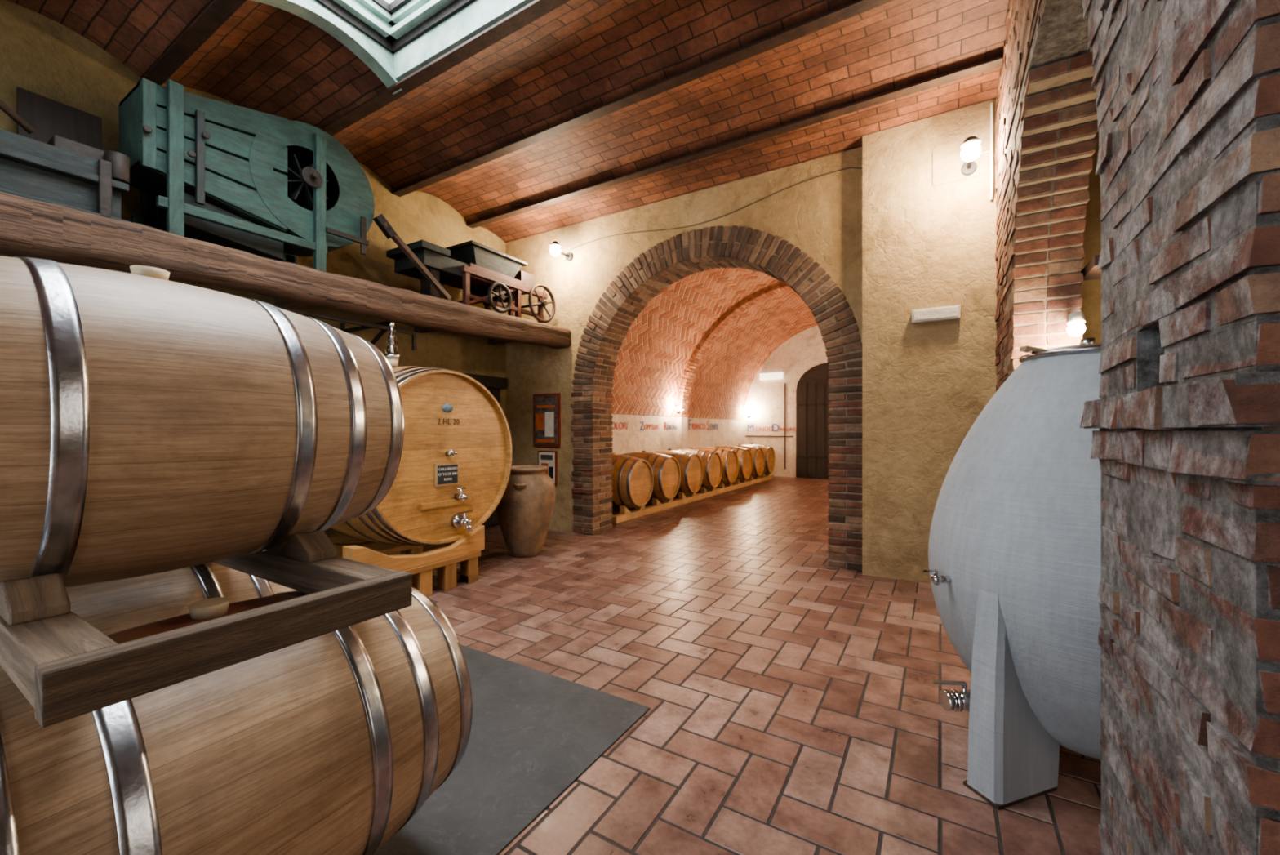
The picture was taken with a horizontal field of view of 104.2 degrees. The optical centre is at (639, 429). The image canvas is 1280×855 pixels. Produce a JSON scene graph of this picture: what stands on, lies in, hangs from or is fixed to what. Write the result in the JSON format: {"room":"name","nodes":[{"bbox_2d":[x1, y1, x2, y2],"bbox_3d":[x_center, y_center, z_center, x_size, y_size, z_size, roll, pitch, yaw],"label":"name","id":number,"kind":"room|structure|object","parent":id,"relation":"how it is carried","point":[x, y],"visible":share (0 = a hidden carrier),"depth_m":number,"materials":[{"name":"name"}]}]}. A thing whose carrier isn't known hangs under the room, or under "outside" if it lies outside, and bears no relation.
{"room":"wine cellar","nodes":[
{"label":"wine cellar","id":0,"kind":"room"},
{"bbox_2d":[0,0,505,534],"bbox_3d":[-3.808,-0.790,3.173,0.200,4.020,7.700,0,0,31],"label":"wall","id":1,"kind":"structure","parent":0,"point":[39,55],"depth_m":4.55,"materials":[{"name":"yellow paint"}]},
{"bbox_2d":[0,191,571,348],"bbox_3d":[-2.768,-1.028,3.652,1.086,0.365,5.795,0,0,31],"label":"wooden shelf","id":2,"kind":"object","parent":1,"relation":"attached to","point":[29,228],"visible":0.98,"depth_m":3.08,"materials":[{"name":"brown wood"}]},
{"bbox_2d":[16,86,102,150],"bbox_3d":[-3.594,-1.597,3.102,0.150,0.909,0.350,0,0,31],"label":"wooden board","id":3,"kind":"object","parent":2,"relation":"on","point":[49,117],"visible":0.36,"depth_m":3.09,"materials":[{"name":"brown wood"}]},
{"bbox_2d":[0,128,129,222],"bbox_3d":[-3.489,-1.353,2.414,0.630,0.415,1.330,0,0,31],"label":"wooden cart","id":4,"kind":"object","parent":2,"relation":"on","point":[61,171],"visible":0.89,"depth_m":2.64,"materials":[{"name":"blue paint"}]},
{"bbox_2d":[0,99,35,133],"bbox_3d":[-3.321,-1.785,2.383,0.036,0.420,0.590,0,0,16],"label":"wooden pole","id":5,"kind":"object","parent":4,"relation":"on","point":[6,109],"visible":1,"depth_m":2.59,"materials":[{"name":"brown wood"}]},
{"bbox_2d":[118,77,374,272],"bbox_3d":[-2.706,-1.710,3.597,0.590,1.110,1.405,0,0,31],"label":"machine","id":6,"kind":"object","parent":2,"relation":"on","point":[260,184],"visible":0.89,"depth_m":3.33,"materials":[{"name":"teal paint"}]},
{"bbox_2d":[373,213,451,299],"bbox_3d":[-1.961,-1.487,4.346,0.087,0.566,0.709,0,0,35],"label":"lever","id":7,"kind":"object","parent":2,"relation":"on","point":[382,223],"visible":0.96,"depth_m":4.28,"materials":[{"name":"brown wood"}]},
{"bbox_2d":[386,240,555,323],"bbox_3d":[-1.681,-1.540,5.276,0.670,0.680,1.699,0,0,31],"label":"grape crusher","id":8,"kind":"object","parent":2,"relation":"on","point":[493,277],"visible":0.92,"depth_m":5.09,"materials":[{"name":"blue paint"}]},
{"bbox_2d":[270,303,417,350],"bbox_3d":[-2.791,-0.700,3.873,0.811,0.600,1.780,0,0,31],"label":"brackets","id":9,"kind":"object","parent":1,"relation":"attached to","point":[384,326],"visible":0.32,"depth_m":4.16,"materials":[{"name":"brown wood"}]},
{"bbox_2d":[461,372,506,528],"bbox_3d":[-1.958,0.270,5.969,0.080,1.860,0.900,0,0,31],"label":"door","id":10,"kind":"structure","parent":1,"relation":"in","point":[494,384],"depth_m":6.17,"materials":[{"name":"brown wood"}]},
{"bbox_2d":[5,0,1008,243],"bbox_3d":[-0.678,-2.495,1.296,7.500,0.190,7.720,0,0,31],"label":"ceiling","id":11,"kind":"structure","parent":0,"point":[580,56],"depth_m":3.66,"materials":[{"name":"brick"}]},
{"bbox_2d":[250,0,534,94],"bbox_3d":[-1.186,-2.665,2.129,2.510,0.510,1.900,0,0,31],"label":"skylight window","id":12,"kind":"structure","parent":11,"relation":"attached to","point":[395,40],"depth_m":3.26,"materials":[{"name":"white metal"}]},
{"bbox_2d":[137,0,1003,228],"bbox_3d":[-1.523,-2.477,1.783,5.150,0.125,6.670,0,0,31],"label":"ceiling beams","id":13,"kind":"structure","parent":11,"relation":"attached to","point":[218,11],"depth_m":3.43,"materials":[{"name":"brown wood"}]},
{"bbox_2d":[611,413,743,454],"bbox_3d":[0.663,0.480,10.005,0.200,1.480,7.880,0,0,31],"label":"wall","id":14,"kind":"structure","parent":0,"point":[730,432],"depth_m":9.47,"materials":[{"name":"white paint"}]},
{"bbox_2d":[611,419,795,431],"bbox_3d":[1.613,-0.096,10.071,1.350,0.252,6.771,0,0,31],"label":"lettering","id":15,"kind":"object","parent":14,"relation":"attached to","point":[649,425],"depth_m":10.65},
{"bbox_2d":[611,266,817,420],"bbox_3d":[2.804,-1.461,8.714,4.804,2.402,7.880,0,0,31],"label":"vault","id":16,"kind":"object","parent":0,"point":[655,351],"visible":0.3,"depth_m":9.25,"materials":[{"name":"brick"}]},
{"bbox_2d":[675,406,685,413],"bbox_3d":[0.790,-0.380,9.591,0.205,0.140,0.100,0,0,31],"label":"uplight","id":17,"kind":"object","parent":16,"relation":"attached to","point":[678,411],"visible":1,"depth_m":9.58,"materials":[{"name":"white plastic"}]},
{"bbox_2d":[746,413,755,417],"bbox_3d":[2.910,-0.380,13.018,0.234,0.140,0.100,0,0,31],"label":"uplight","id":18,"kind":"object","parent":16,"relation":"attached to","point":[748,415],"visible":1,"depth_m":13.01,"materials":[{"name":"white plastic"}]},
{"bbox_2d":[569,167,862,249],"bbox_3d":[0.532,-2.162,5.044,3.182,0.190,0.009,0,0,31],"label":"cable","id":19,"kind":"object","parent":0,"point":[847,167],"depth_m":4.84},
{"bbox_2d":[400,475,1101,854],"bbox_3d":[1.529,1.230,4.858,7.492,0.061,16.192,0,0,31],"label":"floor","id":20,"kind":"structure","parent":0,"point":[796,708],"depth_m":2.34,"materials":[{"name":"tile"}]},
{"bbox_2d":[283,524,484,595],"bbox_3d":[-2.107,0.970,3.922,1.360,0.459,1.060,0,0,31],"label":"stand","id":21,"kind":"object","parent":20,"relation":"on","point":[441,562],"visible":0.27,"depth_m":3.74,"materials":[{"name":"brown wood"}]},
{"bbox_2d":[328,365,512,545],"bbox_3d":[-1.931,0.200,4.085,1.373,1.430,1.430,0,0,31],"label":"large wine cask","id":22,"kind":"object","parent":21,"relation":"on","point":[454,471],"visible":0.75,"depth_m":3.80,"materials":[{"name":"brown wood"}]},
{"bbox_2d":[383,321,399,366],"bbox_3d":[-1.982,-0.684,3.975,0.120,0.356,0.120,0,0,31],"label":"fermentation airlock","id":23,"kind":"object","parent":22,"relation":"on","point":[391,349],"visible":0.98,"depth_m":3.94,"materials":[{"name":"plastic"}]},
{"bbox_2d":[373,644,649,854],"bbox_3d":[-2.061,1.198,1.395,2.830,0.008,3.460,0,0,31],"label":"floor mat","id":24,"kind":"object","parent":20,"relation":"on","point":[534,732],"visible":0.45,"depth_m":1.82,"materials":[{"name":"grey rubber"}]},
{"bbox_2d":[495,465,555,557],"bbox_3d":[-1.112,0.777,4.817,0.590,0.845,0.590,0,0,31],"label":"jar","id":25,"kind":"object","parent":20,"relation":"on","point":[524,512],"visible":0.87,"depth_m":4.61,"materials":[{"name":"brown ceramic"}]},
{"bbox_2d":[611,472,773,523],"bbox_3d":[1.180,1.101,9.565,0.760,0.198,7.000,0,0,31],"label":"rack","id":26,"kind":"object","parent":20,"relation":"on","point":[626,513],"visible":0.42,"depth_m":8.05,"materials":[{"name":"brown wood"}]},
{"bbox_2d":[611,452,653,508],"bbox_3d":[-0.380,0.702,6.979,0.950,0.776,0.750,0,0,31],"label":"barrel","id":27,"kind":"object","parent":26,"relation":"on","point":[633,479],"depth_m":6.65,"materials":[{"name":"brown wood"}]},
{"bbox_2d":[620,449,680,501],"bbox_3d":[0.065,0.702,7.716,0.950,0.776,0.750,0,0,31],"label":"barrel","id":28,"kind":"object","parent":26,"relation":"on","point":[666,470],"depth_m":7.42,"materials":[{"name":"brown wood"}]},
{"bbox_2d":[649,448,703,494],"bbox_3d":[0.509,0.702,8.452,0.950,0.776,0.750,0,0,31],"label":"barrel","id":29,"kind":"object","parent":26,"relation":"on","point":[691,464],"depth_m":8.17,"materials":[{"name":"brown wood"}]},
{"bbox_2d":[675,446,722,489],"bbox_3d":[0.953,0.702,9.188,0.950,0.776,0.750,0,0,31],"label":"barrel","id":30,"kind":"object","parent":26,"relation":"on","point":[711,460],"depth_m":8.92,"materials":[{"name":"brown wood"}]},
{"bbox_2d":[695,445,738,484],"bbox_3d":[1.397,0.702,9.925,0.950,0.776,0.750,0,0,31],"label":"barrel","id":31,"kind":"object","parent":26,"relation":"on","point":[729,458],"depth_m":9.64,"materials":[{"name":"brown wood"}]},
{"bbox_2d":[711,444,752,480],"bbox_3d":[1.842,0.702,10.661,0.950,0.776,0.750,0,0,31],"label":"barrel","id":32,"kind":"object","parent":26,"relation":"on","point":[744,455],"depth_m":10.39,"materials":[{"name":"brown wood"}]},
{"bbox_2d":[728,443,764,477],"bbox_3d":[2.286,0.702,11.398,0.950,0.776,0.750,0,0,31],"label":"barrel","id":33,"kind":"object","parent":26,"relation":"on","point":[757,455],"depth_m":11.11,"materials":[{"name":"brown wood"}]},
{"bbox_2d":[741,442,775,474],"bbox_3d":[2.730,0.702,12.134,0.950,0.776,0.750,0,0,31],"label":"barrel","id":34,"kind":"object","parent":26,"relation":"on","point":[769,453],"depth_m":11.86,"materials":[{"name":"brown wood"}]},
{"bbox_2d":[676,281,792,448],"bbox_3d":[2.854,-0.740,8.797,4.840,3.880,0.314,0,0,31],"label":"arch","id":35,"kind":"object","parent":20,"relation":"on","point":[740,307],"visible":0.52,"depth_m":9.69,"materials":[{"name":"orange brick"}]},
{"bbox_2d":[921,337,1101,809],"bbox_3d":[1.636,0.435,1.806,1.052,1.530,1.024,0,0,31],"label":"tank","id":36,"kind":"object","parent":20,"relation":"on","point":[1015,544],"visible":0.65,"depth_m":1.60,"materials":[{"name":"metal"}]},
{"bbox_2d":[505,98,996,583],"bbox_3d":[0.626,-0.790,5.152,5.750,4.020,0.470,0,0,31],"label":"wall","id":37,"kind":"structure","parent":0,"point":[895,243],"depth_m":4.06,"materials":[{"name":"paint"}]},
{"bbox_2d":[533,392,560,446],"bbox_3d":[-1.135,-0.120,6.037,0.420,0.640,0.033,0,0,31],"label":"framed poster","id":38,"kind":"object","parent":37,"relation":"attached to","point":[546,406],"visible":1,"depth_m":6.01,"materials":[{"name":"orange paper"}]},
{"bbox_2d":[537,450,557,484],"bbox_3d":[-1.122,0.455,6.030,0.290,0.410,0.033,0,0,31],"label":"framed poster","id":39,"kind":"object","parent":37,"relation":"attached to","point":[547,458],"visible":0.67,"depth_m":5.99,"materials":[{"name":"paper"}]},
{"bbox_2d":[549,240,573,261],"bbox_3d":[-0.910,-2.057,5.732,0.128,0.165,0.324,0,0,31],"label":"wall lamp","id":40,"kind":"object","parent":37,"relation":"attached to","point":[555,250],"depth_m":5.63,"materials":[{"name":"white glass"}]},
{"bbox_2d":[570,225,862,571],"bbox_3d":[0.658,-0.405,5.184,3.223,3.250,0.411,0,0,31],"label":"brick archway","id":41,"kind":"object","parent":37,"relation":"attached to","point":[673,260],"visible":0.91,"depth_m":4.91,"materials":[{"name":"brown brick"}]},
{"bbox_2d":[911,304,960,324],"bbox_3d":[2.281,-0.890,3.840,0.320,0.100,0.068,0,0,31],"label":"emergency light","id":42,"kind":"object","parent":37,"relation":"attached to","point":[953,312],"visible":1,"depth_m":3.81,"materials":[{"name":"white plastic"}]},
{"bbox_2d":[743,324,827,477],"bbox_3d":[4.891,-0.840,12.173,5.200,4.120,0.200,0,0,31],"label":"wall","id":43,"kind":"structure","parent":0,"point":[805,350],"depth_m":12.81,"materials":[{"name":"white paint"}]},
{"bbox_2d":[745,382,793,468],"bbox_3d":[3.355,-0.100,12.976,1.260,2.200,0.012,0,0,31],"label":"trim","id":44,"kind":"structure","parent":43,"relation":"attached to","point":[784,436],"depth_m":12.75,"materials":[{"name":"brown wood"}]},
{"bbox_2d":[760,372,783,379],"bbox_3d":[3.408,-1.400,12.910,0.600,0.160,0.070,0,0,31],"label":"emergency light","id":45,"kind":"object","parent":43,"relation":"attached to","point":[774,375],"visible":1,"depth_m":12.87,"materials":[{"name":"white plastic"}]},
{"bbox_2d":[795,362,829,479],"bbox_3d":[4.644,-0.225,12.170,1.620,2.850,0.062,0,0,31],"label":"door","id":46,"kind":"structure","parent":43,"relation":"in","point":[812,393],"depth_m":12.36,"materials":[{"name":"brown wood"}]},
{"bbox_2d":[960,136,982,175],"bbox_3d":[2.394,-1.988,3.610,0.128,0.165,0.344,0,0,31],"label":"wall lamp","id":47,"kind":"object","parent":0,"point":[971,148],"depth_m":3.51,"materials":[{"name":"white glass"}]},
{"bbox_2d":[1079,120,1101,344],"bbox_3d":[1.874,-0.790,-0.039,1.950,4.020,8.070,0,0,31],"label":"wall","id":48,"kind":"structure","parent":0,"point":[1091,290],"depth_m":3.48,"materials":[{"name":"paint"}]},
{"bbox_2d":[995,0,1279,854],"bbox_3d":[0.816,-0.688,0.385,0.370,3.777,7.488,0,0,31],"label":"wall","id":49,"kind":"structure","parent":0,"point":[1183,96],"depth_m":0.89,"materials":[{"name":"brick"}]},
{"bbox_2d":[989,102,993,199],"bbox_3d":[2.589,-2.049,3.667,0.020,0.703,0.035,0,0,13],"label":"conduit","id":50,"kind":"object","parent":49,"relation":"attached to","point":[991,104],"visible":1,"depth_m":3.65,"materials":[{"name":"white plastic"}]},
{"bbox_2d":[1066,311,1085,336],"bbox_3d":[2.281,-0.547,2.620,0.072,0.126,0.196,0,0,31],"label":"lamp","id":51,"kind":"object","parent":49,"relation":"attached to","point":[1076,319],"visible":1,"depth_m":2.55,"materials":[{"name":"white glass"}]},
{"bbox_2d":[1080,254,1101,280],"bbox_3d":[2.578,-0.845,2.474,0.540,0.050,0.300,0,0,31],"label":"ledge","id":52,"kind":"object","parent":49,"relation":"attached to","point":[1090,271],"visible":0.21,"depth_m":2.60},
{"bbox_3d":[-1.390,1.121,1.350,1.815,0.138,0.557,0,0,31],"label":"rack","id":53,"kind":"object","parent":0,"visible":0},
{"bbox_2d":[0,561,296,670],"bbox_3d":[-1.597,0.745,1.477,0.704,0.730,0.954,0,0,31],"label":"wine barrel","id":54,"kind":"object","parent":53,"relation":"on","point":[111,606],"visible":0.09,"depth_m":1.43,"materials":[{"name":"brown wood"}]},
{"bbox_2d":[0,530,411,727],"bbox_3d":[-1.420,0.339,1.369,1.745,0.138,0.557,0,0,31],"label":"rack","id":55,"kind":"object","parent":54,"relation":"on","point":[66,668],"visible":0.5,"depth_m":0.86,"materials":[{"name":"brown wood"}]},
{"bbox_2d":[0,255,404,586],"bbox_3d":[-1.187,-0.023,1.207,0.704,0.730,0.954,0,0,31],"label":"wine barrel","id":56,"kind":"object","parent":55,"relation":"on","point":[150,423],"visible":0.91,"depth_m":1.01,"materials":[{"name":"brown wood"}]},
{"bbox_2d":[0,586,472,854],"bbox_3d":[-0.949,0.745,1.098,0.704,0.730,0.954,0,0,31],"label":"wine barrel","id":57,"kind":"object","parent":53,"relation":"on","point":[331,743],"visible":0.72,"depth_m":0.93,"materials":[{"name":"brown wood"}]}
]}

